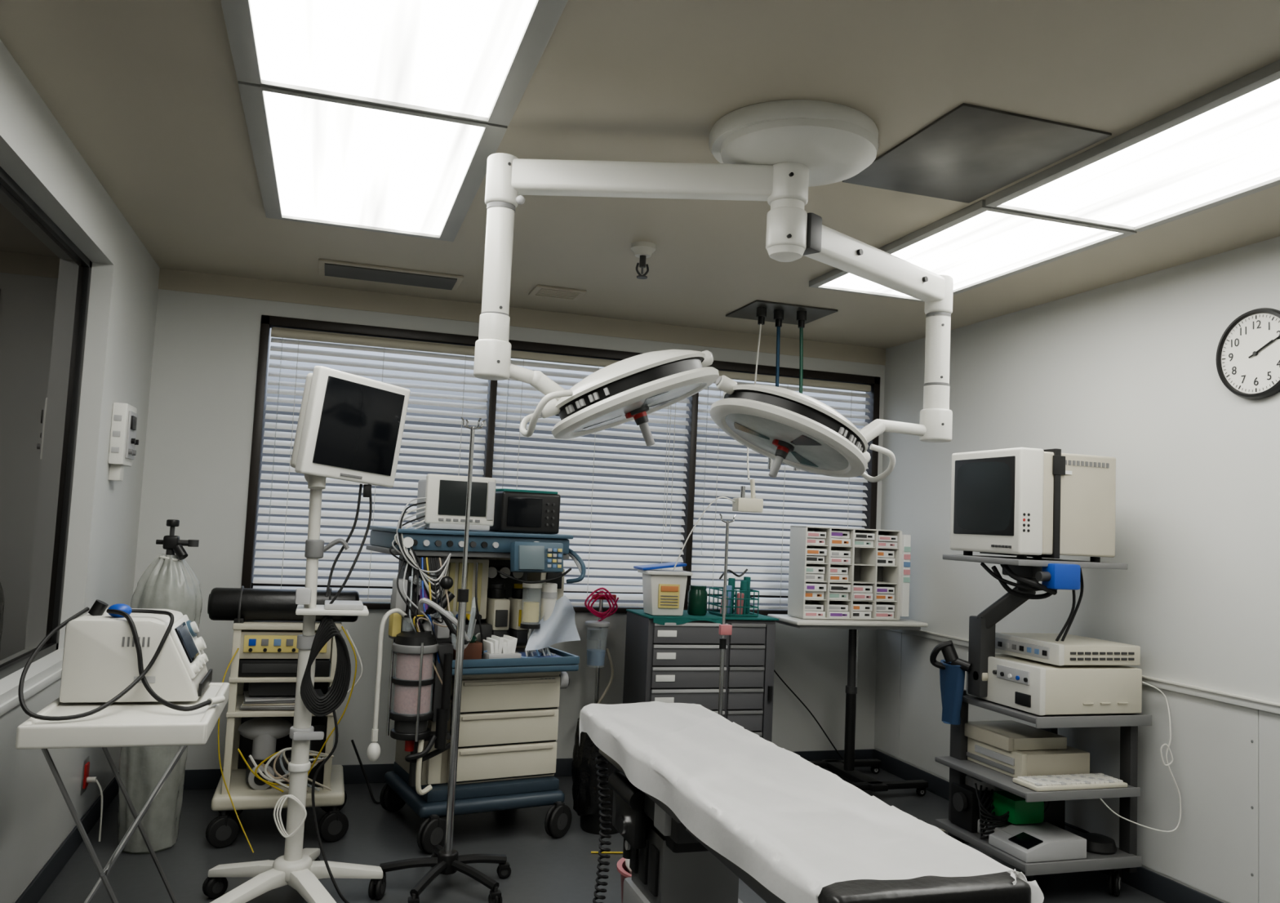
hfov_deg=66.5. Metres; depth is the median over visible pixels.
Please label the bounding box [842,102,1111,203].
ceiling panel
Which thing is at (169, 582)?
gas cylinder
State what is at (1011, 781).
tower
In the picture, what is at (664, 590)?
sharps container
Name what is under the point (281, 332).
window blind
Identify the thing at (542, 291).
ceiling air vent
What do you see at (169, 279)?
trim
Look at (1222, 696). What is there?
trim
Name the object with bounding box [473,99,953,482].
light
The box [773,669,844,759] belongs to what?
cord
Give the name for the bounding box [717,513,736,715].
pole
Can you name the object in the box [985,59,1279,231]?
ceiling light panel
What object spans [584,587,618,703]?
canister
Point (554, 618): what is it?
drape
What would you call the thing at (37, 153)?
wall
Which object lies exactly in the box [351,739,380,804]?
cable
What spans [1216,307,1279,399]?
wall clock
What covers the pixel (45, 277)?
window
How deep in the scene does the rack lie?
5.73 m
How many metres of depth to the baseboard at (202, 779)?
5.31 m
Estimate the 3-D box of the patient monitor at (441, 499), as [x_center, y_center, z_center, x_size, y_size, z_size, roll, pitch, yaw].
[-0.900,0.244,4.664,0.330,0.250,0.306,5,-5,-29]
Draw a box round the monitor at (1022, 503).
[942,447,1128,569]
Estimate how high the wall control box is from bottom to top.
0.340 m
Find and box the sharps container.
[633,561,693,615]
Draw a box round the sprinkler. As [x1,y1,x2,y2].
[631,240,656,279]
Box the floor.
[37,766,1165,902]
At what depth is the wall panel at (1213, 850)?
4.06 m
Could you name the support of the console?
on the folding tray table at (120, 724)
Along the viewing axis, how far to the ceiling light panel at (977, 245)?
4.02 m
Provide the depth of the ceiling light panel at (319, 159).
3.37 m
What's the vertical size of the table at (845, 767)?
0.970 m
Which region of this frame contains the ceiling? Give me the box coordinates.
[0,0,1279,348]
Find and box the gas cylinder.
[117,519,202,853]
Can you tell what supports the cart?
on the floor
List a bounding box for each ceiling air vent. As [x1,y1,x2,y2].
[318,258,463,289]
[528,284,586,300]
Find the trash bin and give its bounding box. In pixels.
[571,717,620,835]
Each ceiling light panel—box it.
[220,0,568,125]
[237,80,507,241]
[808,200,1137,302]
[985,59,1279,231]
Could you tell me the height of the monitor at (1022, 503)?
0.494 m
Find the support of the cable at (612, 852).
on the floor
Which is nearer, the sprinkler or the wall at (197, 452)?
the sprinkler
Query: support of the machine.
on the floor
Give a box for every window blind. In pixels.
[253,326,488,602]
[492,350,689,607]
[690,370,871,609]
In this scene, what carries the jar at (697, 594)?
on the base cabinet
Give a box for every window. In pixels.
[0,166,92,679]
[240,315,879,615]
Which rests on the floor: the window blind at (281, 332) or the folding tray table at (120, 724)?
the folding tray table at (120, 724)
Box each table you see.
[15,682,229,902]
[579,701,1044,902]
[767,613,928,796]
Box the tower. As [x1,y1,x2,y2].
[929,447,1181,896]
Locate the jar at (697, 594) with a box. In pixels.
[687,584,707,615]
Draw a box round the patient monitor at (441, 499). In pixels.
[412,473,496,530]
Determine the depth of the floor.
4.21 m
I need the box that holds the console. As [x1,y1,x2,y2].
[18,599,225,720]
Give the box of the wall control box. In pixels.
[107,402,138,480]
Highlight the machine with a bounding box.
[365,473,586,853]
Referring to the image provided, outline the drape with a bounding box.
[524,595,580,650]
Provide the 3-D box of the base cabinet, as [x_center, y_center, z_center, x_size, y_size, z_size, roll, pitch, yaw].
[0.332,1.417,5.555,0.775,0.975,0.442,4,-4,-18]
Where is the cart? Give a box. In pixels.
[205,586,363,853]
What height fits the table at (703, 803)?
0.824 m
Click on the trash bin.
(585, 795)
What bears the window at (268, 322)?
in the wall at (197, 452)
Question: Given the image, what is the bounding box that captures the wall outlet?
[80,755,102,841]
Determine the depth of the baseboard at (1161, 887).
4.21 m
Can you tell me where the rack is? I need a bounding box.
[787,525,911,620]
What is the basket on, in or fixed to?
on the base cabinet
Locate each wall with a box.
[0,39,159,902]
[118,288,884,772]
[874,235,1279,902]
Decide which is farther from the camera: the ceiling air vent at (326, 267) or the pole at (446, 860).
the ceiling air vent at (326, 267)
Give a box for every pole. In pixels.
[379,417,511,902]
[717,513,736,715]
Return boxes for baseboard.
[15,772,119,902]
[182,749,874,790]
[873,749,1222,902]
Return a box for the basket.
[708,568,759,617]
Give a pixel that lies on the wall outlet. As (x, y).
(86, 779)
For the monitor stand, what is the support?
on the floor
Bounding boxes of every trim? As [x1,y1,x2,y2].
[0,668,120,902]
[158,267,885,364]
[888,629,1279,714]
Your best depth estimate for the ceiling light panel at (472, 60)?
2.54 m
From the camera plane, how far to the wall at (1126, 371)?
4.36 m
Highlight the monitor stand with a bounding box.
[202,365,410,902]
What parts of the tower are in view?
support arm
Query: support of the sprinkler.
attached to the ceiling
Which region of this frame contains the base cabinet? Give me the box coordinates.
[622,608,778,742]
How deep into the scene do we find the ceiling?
2.97 m
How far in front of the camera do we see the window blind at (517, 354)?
5.83 m
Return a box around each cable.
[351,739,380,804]
[591,851,622,853]
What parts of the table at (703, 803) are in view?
coiled cord, mattress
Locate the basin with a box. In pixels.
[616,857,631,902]
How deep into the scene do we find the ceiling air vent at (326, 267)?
4.98 m
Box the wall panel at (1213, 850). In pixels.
[874,629,1279,902]
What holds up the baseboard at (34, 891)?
attached to the wall at (37, 153)
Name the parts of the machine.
frame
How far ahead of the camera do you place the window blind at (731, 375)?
6.13 m

